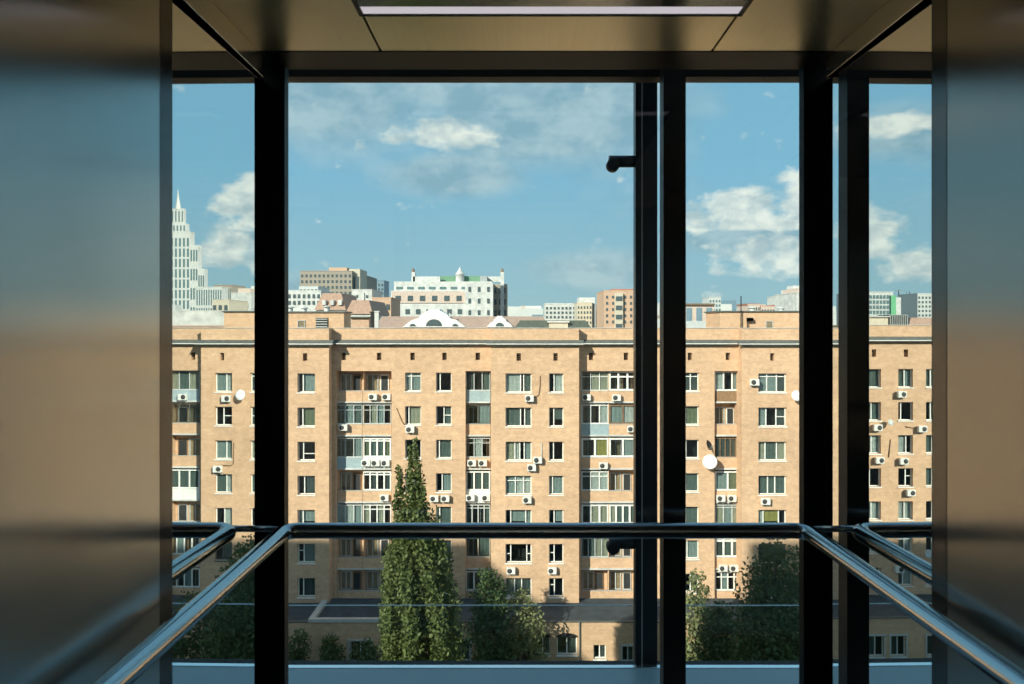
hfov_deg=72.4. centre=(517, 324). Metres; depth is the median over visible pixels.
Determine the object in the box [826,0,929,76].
vertical post
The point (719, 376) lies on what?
curtain
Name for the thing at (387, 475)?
curtain
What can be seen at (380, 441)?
curtain
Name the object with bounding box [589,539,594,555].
curtain
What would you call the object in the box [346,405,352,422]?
curtain
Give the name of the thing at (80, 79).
wall
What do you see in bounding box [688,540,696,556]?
curtain
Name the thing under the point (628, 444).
curtain
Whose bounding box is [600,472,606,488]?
curtain
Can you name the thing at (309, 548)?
curtain
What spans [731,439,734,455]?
curtain
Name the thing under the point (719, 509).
curtain
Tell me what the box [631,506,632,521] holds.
curtain
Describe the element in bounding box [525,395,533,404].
air conditioner
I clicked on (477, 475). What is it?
curtain
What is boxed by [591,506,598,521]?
curtain
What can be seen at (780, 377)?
curtain
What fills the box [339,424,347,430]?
air conditioner
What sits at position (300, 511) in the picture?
curtain
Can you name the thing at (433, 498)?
air conditioner
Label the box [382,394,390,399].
air conditioner
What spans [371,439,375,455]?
curtain
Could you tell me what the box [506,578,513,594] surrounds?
curtain
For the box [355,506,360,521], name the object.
curtain
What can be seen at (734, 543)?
curtain
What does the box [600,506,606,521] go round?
curtain
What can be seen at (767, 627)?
deciduous tree
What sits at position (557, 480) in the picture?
curtain
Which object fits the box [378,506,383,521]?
curtain
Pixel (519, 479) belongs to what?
curtain
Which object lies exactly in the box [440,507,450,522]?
curtain
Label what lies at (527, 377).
curtain
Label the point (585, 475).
curtain
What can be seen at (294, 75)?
vertical post
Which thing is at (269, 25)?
ceiling
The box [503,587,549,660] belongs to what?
deciduous tree
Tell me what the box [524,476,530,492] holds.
curtain
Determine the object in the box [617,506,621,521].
curtain
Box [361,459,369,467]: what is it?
air conditioner
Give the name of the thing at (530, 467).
air conditioner
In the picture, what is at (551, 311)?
block
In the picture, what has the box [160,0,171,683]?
vertical post
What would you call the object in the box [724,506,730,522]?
curtain
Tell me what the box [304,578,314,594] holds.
curtain
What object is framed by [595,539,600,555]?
curtain
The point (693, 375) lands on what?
curtain
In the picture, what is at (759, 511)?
curtain
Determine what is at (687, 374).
curtain
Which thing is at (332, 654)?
shrub
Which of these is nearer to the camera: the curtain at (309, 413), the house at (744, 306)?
the curtain at (309, 413)
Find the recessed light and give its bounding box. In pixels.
[351,0,752,16]
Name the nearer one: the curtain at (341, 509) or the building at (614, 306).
the curtain at (341, 509)
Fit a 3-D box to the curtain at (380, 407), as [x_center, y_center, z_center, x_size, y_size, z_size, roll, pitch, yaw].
[-12.870,8.355,65.715,0.697,1.710,0.030,0,0,0]
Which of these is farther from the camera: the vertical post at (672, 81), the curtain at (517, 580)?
the curtain at (517, 580)
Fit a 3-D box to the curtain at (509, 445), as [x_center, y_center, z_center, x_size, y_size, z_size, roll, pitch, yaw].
[-0.677,11.531,64.405,0.821,1.670,0.030,0,0,0]
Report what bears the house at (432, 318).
on the ground
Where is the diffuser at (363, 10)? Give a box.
[360,7,741,13]
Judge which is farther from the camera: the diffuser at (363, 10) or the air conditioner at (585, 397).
the air conditioner at (585, 397)
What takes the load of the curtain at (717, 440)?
hanging from the apartment building at (463, 391)
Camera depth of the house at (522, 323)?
78.28 m
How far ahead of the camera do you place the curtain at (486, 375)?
65.71 m
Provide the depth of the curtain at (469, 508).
65.73 m
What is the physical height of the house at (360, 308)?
39.120 m
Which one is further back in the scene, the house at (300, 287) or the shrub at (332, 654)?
the house at (300, 287)
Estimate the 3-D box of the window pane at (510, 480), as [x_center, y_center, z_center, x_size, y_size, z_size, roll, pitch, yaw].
[-0.654,14.652,64.405,0.868,1.670,0.030,0,0,0]
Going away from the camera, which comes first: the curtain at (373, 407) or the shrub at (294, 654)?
the shrub at (294, 654)
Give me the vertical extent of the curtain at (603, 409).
1.710 m
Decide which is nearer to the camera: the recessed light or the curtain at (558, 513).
the recessed light
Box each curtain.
[299,510,302,522]
[304,374,314,390]
[304,408,314,424]
[304,510,314,520]
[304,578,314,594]
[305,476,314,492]
[305,544,314,560]
[338,506,344,521]
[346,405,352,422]
[346,506,352,521]
[354,405,361,422]
[354,439,361,455]
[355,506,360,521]
[364,506,368,521]
[365,439,368,455]
[371,405,376,422]
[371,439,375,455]
[371,473,375,488]
[378,405,383,422]
[378,439,382,455]
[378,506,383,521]
[385,439,389,455]
[385,473,389,488]
[406,373,410,389]
[410,407,420,423]
[412,373,420,389]
[440,440,450,456]
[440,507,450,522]
[442,540,450,554]
[443,473,450,489]
[445,407,450,423]
[462,640,468,658]
[467,372,473,389]
[467,473,472,488]
[467,506,471,522]
[475,439,481,455]
[475,473,480,488]
[479,405,489,422]
[479,539,489,555]
[483,372,489,389]
[483,473,488,488]
[485,506,488,522]
[506,374,519,390]
[506,408,519,424]
[506,442,513,458]
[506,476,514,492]
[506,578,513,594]
[511,510,524,520]
[515,442,518,458]
[515,578,520,594]
[516,476,522,492]
[522,578,530,594]
[524,374,530,390]
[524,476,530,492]
[525,408,530,424]
[525,442,530,458]
[526,510,530,522]
[543,637,548,652]
[550,476,551,492]
[553,476,561,492]
[554,408,561,418]
[555,374,561,390]
[555,510,561,520]
[567,637,575,652]
[582,472,589,488]
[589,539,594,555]
[591,372,598,389]
[591,472,598,488]
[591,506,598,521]
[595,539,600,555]
[596,440,606,454]
[600,372,607,389]
[600,406,606,422]
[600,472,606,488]
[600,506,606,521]
[600,645,604,656]
[602,539,607,555]
[611,406,621,421]
[611,506,614,521]
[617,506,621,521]
[624,406,632,421]
[624,440,632,454]
[624,506,628,521]
[628,646,632,659]
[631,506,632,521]
[686,373,689,389]
[686,407,696,423]
[686,473,696,489]
[686,507,696,522]
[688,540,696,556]
[691,373,696,389]
[716,373,722,388]
[716,439,719,455]
[716,473,726,488]
[716,506,722,522]
[717,542,721,554]
[720,439,724,455]
[722,572,726,588]
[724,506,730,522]
[724,542,730,554]
[726,439,729,455]
[729,473,735,488]
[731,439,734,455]
[733,373,735,388]
[733,506,735,522]
[733,542,735,554]
[758,374,765,390]
[758,408,764,424]
[758,442,763,458]
[758,476,766,492]
[758,510,761,522]
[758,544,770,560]
[764,510,777,520]
[766,442,775,458]
[767,374,775,390]
[768,476,773,492]
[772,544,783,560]
[775,476,783,492]
[776,408,783,424]
[777,374,783,390]
[777,442,783,458]
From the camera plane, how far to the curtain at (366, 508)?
65.71 m
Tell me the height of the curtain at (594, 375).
1.710 m
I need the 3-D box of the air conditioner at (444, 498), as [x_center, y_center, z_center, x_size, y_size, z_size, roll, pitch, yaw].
[-6.742,16.220,64.874,0.800,0.880,0.452,0,0,0]
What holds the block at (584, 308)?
on the ground
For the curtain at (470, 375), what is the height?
1.710 m
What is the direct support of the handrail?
attached to the wall at (985, 38)
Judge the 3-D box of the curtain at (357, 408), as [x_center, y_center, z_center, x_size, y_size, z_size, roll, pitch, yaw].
[-15.014,8.355,65.715,0.784,1.710,0.030,0,0,0]
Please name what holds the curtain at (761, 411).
hanging from the apartment building at (463, 391)
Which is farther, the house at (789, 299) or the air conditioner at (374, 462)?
the house at (789, 299)
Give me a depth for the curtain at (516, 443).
64.40 m
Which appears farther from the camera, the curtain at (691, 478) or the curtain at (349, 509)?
the curtain at (349, 509)
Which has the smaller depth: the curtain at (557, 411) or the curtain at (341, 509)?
the curtain at (557, 411)
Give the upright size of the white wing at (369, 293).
40.904 m
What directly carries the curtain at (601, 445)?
hanging from the apartment building at (463, 391)
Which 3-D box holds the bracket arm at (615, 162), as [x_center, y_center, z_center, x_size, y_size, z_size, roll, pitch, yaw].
[0.556,-0.865,3.754,0.162,0.085,0.066,0,0,0]
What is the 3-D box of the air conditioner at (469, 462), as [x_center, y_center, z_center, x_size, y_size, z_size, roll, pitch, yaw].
[-4.306,13.013,65.304,0.800,0.880,0.452,0,0,0]
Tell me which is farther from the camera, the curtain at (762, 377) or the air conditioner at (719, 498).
the air conditioner at (719, 498)
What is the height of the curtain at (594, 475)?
1.710 m
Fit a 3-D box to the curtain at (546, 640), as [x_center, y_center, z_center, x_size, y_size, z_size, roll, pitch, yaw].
[2.389,27.450,60.215,0.585,1.470,0.030,0,0,0]
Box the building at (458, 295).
[391,267,507,315]
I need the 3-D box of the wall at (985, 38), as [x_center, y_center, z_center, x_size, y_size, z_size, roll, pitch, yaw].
[1.085,0.338,0.608,0.067,2.525,2.215,0,0,0]
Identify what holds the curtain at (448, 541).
hanging from the apartment building at (463, 391)
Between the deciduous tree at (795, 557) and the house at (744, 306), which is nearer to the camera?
the deciduous tree at (795, 557)
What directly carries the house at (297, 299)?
on the ground
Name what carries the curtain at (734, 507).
hanging from the apartment building at (463, 391)
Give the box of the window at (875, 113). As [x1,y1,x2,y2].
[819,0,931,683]
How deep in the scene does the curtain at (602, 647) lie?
60.21 m
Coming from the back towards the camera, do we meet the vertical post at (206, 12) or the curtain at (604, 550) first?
the curtain at (604, 550)
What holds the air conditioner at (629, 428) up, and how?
on the apartment building at (463, 391)
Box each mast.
[740,296,741,327]
[746,318,753,327]
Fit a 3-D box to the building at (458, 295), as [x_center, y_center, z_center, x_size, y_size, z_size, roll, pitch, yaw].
[-15.900,10.045,170.640,26.394,47.909,22.720,0,0,0]
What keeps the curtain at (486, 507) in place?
hanging from the apartment building at (463, 391)
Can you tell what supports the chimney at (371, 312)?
on the apartment building at (463, 391)
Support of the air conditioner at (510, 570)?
attached to the apartment building at (463, 391)
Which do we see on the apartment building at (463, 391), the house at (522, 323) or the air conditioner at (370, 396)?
the air conditioner at (370, 396)
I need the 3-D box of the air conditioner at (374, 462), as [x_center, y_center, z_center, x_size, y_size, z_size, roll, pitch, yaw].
[-13.293,13.003,65.304,0.800,0.880,0.452,0,0,0]
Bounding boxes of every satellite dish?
[703,455,716,468]
[706,440,713,449]
[792,390,798,400]
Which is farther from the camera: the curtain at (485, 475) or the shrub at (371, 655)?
the curtain at (485, 475)
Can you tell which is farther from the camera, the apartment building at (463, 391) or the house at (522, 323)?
the house at (522, 323)
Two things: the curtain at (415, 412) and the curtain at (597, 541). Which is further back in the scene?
the curtain at (597, 541)
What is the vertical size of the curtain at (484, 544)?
1.710 m
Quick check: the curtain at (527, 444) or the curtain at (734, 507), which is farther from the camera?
the curtain at (734, 507)
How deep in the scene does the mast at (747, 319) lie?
65.74 m
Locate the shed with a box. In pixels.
[351,317,369,327]
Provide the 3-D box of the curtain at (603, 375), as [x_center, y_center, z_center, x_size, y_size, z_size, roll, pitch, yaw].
[8.030,5.235,65.715,0.825,1.710,0.030,0,0,0]
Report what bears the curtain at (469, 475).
hanging from the apartment building at (463, 391)
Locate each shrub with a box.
[288,628,312,660]
[318,632,345,660]
[344,637,381,660]
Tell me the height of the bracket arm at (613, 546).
0.085 m
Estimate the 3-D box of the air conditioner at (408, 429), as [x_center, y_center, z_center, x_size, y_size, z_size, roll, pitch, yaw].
[-9.998,9.822,64.874,0.800,0.880,0.452,0,0,0]
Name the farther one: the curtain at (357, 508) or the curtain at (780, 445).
the curtain at (357, 508)
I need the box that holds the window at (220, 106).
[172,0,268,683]
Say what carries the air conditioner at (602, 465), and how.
attached to the apartment building at (463, 391)
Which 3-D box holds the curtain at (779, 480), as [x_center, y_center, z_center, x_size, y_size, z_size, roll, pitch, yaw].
[24.025,14.652,64.405,0.938,1.670,0.030,0,0,0]
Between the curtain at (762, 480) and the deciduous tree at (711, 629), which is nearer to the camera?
the deciduous tree at (711, 629)
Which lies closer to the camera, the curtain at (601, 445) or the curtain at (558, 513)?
the curtain at (558, 513)
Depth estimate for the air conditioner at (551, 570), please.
63.56 m
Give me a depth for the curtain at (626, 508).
65.71 m
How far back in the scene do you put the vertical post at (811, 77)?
2.48 m
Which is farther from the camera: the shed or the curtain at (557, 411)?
the shed
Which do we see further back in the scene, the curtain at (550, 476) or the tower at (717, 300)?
the tower at (717, 300)
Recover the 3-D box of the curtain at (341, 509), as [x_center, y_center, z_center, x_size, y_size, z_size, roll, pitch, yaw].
[-16.548,17.717,65.715,0.754,1.710,0.030,0,0,0]
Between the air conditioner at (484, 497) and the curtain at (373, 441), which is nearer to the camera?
the air conditioner at (484, 497)
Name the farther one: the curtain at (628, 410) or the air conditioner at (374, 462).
the curtain at (628, 410)
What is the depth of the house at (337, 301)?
118.35 m
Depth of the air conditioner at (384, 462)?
65.09 m
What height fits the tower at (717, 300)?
47.341 m
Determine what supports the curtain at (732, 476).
hanging from the apartment building at (463, 391)
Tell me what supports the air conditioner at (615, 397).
attached to the apartment building at (463, 391)
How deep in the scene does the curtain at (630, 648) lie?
60.21 m
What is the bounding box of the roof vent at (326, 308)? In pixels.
[323,305,330,310]
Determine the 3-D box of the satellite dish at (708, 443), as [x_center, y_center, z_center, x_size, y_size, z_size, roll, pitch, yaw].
[17.657,11.061,64.598,0.748,0.917,1.004,0,0,0]
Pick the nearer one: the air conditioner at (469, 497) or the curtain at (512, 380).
the curtain at (512, 380)
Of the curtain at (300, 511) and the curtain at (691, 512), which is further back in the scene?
the curtain at (691, 512)
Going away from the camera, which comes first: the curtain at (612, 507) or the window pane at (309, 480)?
the window pane at (309, 480)
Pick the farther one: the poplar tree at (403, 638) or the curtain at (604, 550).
the curtain at (604, 550)
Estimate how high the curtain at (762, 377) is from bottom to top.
1.670 m
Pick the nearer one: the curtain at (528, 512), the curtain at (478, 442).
the curtain at (528, 512)
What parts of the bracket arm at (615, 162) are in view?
arm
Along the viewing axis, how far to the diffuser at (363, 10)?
2.02 m
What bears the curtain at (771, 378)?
hanging from the apartment building at (463, 391)
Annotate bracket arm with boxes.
[606,155,634,172]
[606,539,634,554]
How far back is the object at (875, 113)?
2.10 m
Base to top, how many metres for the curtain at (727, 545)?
1.710 m
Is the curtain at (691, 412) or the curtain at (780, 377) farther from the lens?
the curtain at (691, 412)
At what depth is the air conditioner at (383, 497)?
65.09 m
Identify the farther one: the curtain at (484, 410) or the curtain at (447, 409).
the curtain at (484, 410)
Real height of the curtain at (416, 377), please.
1.670 m
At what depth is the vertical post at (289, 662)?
3.83 m
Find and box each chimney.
[370,311,373,327]
[374,311,379,327]
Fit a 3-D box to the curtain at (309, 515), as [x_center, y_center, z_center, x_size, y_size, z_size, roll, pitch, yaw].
[-19.174,17.488,64.405,1.117,1.101,0.030,0,0,0]
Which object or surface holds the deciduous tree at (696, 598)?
on the lawn
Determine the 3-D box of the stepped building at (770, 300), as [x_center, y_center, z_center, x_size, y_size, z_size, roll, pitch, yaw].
[102.792,9.608,263.995,11.975,48.784,16.230,0,0,0]
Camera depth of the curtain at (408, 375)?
65.50 m
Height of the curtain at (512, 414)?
1.670 m
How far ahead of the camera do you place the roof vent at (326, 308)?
67.15 m
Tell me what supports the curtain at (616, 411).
hanging from the apartment building at (463, 391)
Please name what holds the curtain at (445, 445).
hanging from the apartment building at (463, 391)
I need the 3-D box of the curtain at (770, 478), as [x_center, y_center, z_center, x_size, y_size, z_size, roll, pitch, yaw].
[23.243,14.652,64.405,0.706,1.670,0.030,0,0,0]
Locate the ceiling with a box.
[211,0,888,50]
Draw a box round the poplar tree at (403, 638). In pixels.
[377,436,470,660]
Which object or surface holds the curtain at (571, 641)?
hanging from the apartment building at (463, 391)
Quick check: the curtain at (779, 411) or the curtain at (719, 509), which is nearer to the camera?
the curtain at (779, 411)
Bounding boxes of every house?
[288,290,333,310]
[299,286,329,291]
[315,293,356,310]
[347,293,389,319]
[379,309,544,327]
[515,320,590,327]
[736,304,760,310]
[760,306,774,310]
[774,288,798,310]
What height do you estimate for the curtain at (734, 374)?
1.710 m
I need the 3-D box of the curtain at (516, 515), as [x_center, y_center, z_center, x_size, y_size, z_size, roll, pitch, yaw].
[0.022,17.488,64.405,1.419,1.101,0.030,0,0,0]
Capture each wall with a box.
[0,0,159,683]
[947,0,1023,683]
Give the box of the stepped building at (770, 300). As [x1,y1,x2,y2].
[767,286,798,304]
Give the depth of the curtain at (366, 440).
65.69 m
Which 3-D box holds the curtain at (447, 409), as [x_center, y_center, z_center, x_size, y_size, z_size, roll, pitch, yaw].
[-6.582,8.411,65.505,0.686,1.670,0.030,0,0,0]
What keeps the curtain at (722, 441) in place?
hanging from the apartment building at (463, 391)
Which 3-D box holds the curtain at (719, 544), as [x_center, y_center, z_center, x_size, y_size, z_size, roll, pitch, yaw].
[18.926,20.837,65.715,0.695,1.710,0.030,0,0,0]
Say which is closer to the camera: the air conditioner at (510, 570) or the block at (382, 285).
the air conditioner at (510, 570)
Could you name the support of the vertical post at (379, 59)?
attached to the ceiling
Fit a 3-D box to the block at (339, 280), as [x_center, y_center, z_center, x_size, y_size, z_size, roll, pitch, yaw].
[-70.110,6.239,282.996,21.946,55.521,46.231,0,0,0]
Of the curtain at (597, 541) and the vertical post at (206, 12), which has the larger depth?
the curtain at (597, 541)
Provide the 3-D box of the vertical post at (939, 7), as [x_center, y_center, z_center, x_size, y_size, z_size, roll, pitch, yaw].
[1.087,0.338,1.751,0.065,2.525,0.062,0,0,0]
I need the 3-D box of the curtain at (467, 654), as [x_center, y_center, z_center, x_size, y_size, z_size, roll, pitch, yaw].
[-4.528,27.834,60.215,0.735,1.726,0.030,0,0,0]
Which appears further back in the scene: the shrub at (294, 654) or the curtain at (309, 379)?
the curtain at (309, 379)
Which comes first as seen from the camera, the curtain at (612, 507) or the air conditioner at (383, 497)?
the air conditioner at (383, 497)
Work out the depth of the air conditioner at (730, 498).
65.09 m
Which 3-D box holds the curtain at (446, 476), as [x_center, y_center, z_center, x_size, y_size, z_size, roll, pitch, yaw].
[-6.669,14.652,65.505,0.859,1.670,0.030,0,0,0]
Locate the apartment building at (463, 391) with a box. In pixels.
[288,311,798,660]
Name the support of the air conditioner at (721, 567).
attached to the apartment building at (463, 391)
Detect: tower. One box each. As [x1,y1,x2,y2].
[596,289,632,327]
[702,297,720,310]
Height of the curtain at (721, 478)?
1.710 m
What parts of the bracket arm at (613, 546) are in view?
arm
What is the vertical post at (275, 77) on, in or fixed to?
on the floor
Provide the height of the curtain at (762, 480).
1.670 m
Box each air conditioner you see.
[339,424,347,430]
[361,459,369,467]
[368,394,376,401]
[371,459,379,466]
[380,494,388,500]
[381,459,389,466]
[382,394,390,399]
[405,426,414,434]
[430,495,438,503]
[441,495,449,503]
[466,494,474,501]
[467,460,475,466]
[478,460,486,466]
[481,494,489,500]
[507,567,514,573]
[523,496,530,503]
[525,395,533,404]
[527,464,535,473]
[533,457,541,465]
[548,567,556,574]
[582,394,590,400]
[599,462,607,468]
[612,394,620,400]
[627,426,632,432]
[716,495,724,501]
[718,564,727,571]
[727,495,736,501]
[729,564,737,571]
[750,379,758,387]
[761,498,770,506]
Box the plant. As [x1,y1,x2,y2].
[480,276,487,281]
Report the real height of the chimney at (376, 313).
2.752 m
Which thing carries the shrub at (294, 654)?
on the lawn
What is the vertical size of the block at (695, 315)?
37.996 m
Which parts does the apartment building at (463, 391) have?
cornice, loggia door, loggia door, loggia door, loggia door, loggia door, loggia door, loggia door, loggia door, loggia door, loggia door, cornice, loggia door, loggia door, loggia door, cornice, loggia door, loggia door, loggia door, loggia door, loggia door, loggia door, cornice, loggia door, loggia door, loggia door, cornice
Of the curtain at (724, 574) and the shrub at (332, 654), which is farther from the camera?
the curtain at (724, 574)
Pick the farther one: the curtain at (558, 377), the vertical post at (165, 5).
the curtain at (558, 377)
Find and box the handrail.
[92,523,1023,683]
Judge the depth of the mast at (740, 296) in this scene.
65.89 m
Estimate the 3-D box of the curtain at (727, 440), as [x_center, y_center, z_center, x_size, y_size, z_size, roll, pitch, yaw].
[19.651,11.476,65.715,0.517,1.710,0.030,0,0,0]
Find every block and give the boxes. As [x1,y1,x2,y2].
[300,268,376,294]
[377,280,388,296]
[543,303,573,319]
[574,298,595,327]
[686,303,714,327]
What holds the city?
on the ground
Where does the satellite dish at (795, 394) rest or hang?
attached to the apartment building at (463, 391)
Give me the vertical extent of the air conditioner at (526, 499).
0.880 m
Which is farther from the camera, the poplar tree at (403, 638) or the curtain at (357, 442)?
the curtain at (357, 442)
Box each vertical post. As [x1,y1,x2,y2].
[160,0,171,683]
[176,0,262,76]
[260,46,830,68]
[260,65,287,683]
[288,69,829,82]
[288,605,798,605]
[288,661,798,664]
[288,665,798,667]
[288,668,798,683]
[633,83,656,664]
[660,69,685,683]
[799,65,826,683]
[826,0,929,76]
[932,0,946,683]
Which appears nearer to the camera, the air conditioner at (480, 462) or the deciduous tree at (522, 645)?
the deciduous tree at (522, 645)
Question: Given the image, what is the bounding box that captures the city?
[508,300,765,327]
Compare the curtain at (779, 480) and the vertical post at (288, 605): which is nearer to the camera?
the vertical post at (288, 605)
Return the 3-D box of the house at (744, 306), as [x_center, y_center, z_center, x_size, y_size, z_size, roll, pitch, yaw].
[80.914,13.331,245.991,4.526,41.337,12.223,0,0,0]
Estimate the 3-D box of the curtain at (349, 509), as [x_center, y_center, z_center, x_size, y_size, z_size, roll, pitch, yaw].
[-15.788,17.717,65.715,0.844,1.710,0.030,0,0,0]
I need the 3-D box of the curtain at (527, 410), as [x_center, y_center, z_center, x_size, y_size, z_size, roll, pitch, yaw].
[0.888,8.411,64.405,0.583,1.670,0.030,0,0,0]
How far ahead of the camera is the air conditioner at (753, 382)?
63.56 m
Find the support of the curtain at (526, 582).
hanging from the apartment building at (463, 391)
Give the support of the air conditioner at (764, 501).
attached to the apartment building at (463, 391)
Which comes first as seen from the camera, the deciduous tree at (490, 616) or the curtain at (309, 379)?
the deciduous tree at (490, 616)
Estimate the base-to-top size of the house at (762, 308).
40.651 m
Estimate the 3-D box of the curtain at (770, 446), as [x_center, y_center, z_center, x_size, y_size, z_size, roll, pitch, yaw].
[23.205,11.531,64.405,1.090,1.670,0.030,0,0,0]
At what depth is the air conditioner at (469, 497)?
65.09 m
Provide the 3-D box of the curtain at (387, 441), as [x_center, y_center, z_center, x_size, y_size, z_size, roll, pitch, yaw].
[-12.278,11.476,65.715,0.567,1.710,0.030,0,0,0]
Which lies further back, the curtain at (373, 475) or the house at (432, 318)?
the house at (432, 318)
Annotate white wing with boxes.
[352,289,381,300]
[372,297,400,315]
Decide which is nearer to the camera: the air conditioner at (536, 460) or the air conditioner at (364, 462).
the air conditioner at (536, 460)
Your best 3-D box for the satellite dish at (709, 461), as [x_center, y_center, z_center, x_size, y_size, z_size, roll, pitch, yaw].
[17.576,12.595,64.385,0.975,1.277,1.138,0,0,-32]
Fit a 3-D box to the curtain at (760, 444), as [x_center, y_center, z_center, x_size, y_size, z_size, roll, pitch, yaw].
[22.372,11.531,64.405,0.656,1.670,0.030,0,0,0]
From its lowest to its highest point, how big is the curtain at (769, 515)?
1.101 m
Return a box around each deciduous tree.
[463,566,515,660]
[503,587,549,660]
[686,568,717,660]
[689,599,746,660]
[721,539,798,660]
[782,544,798,642]

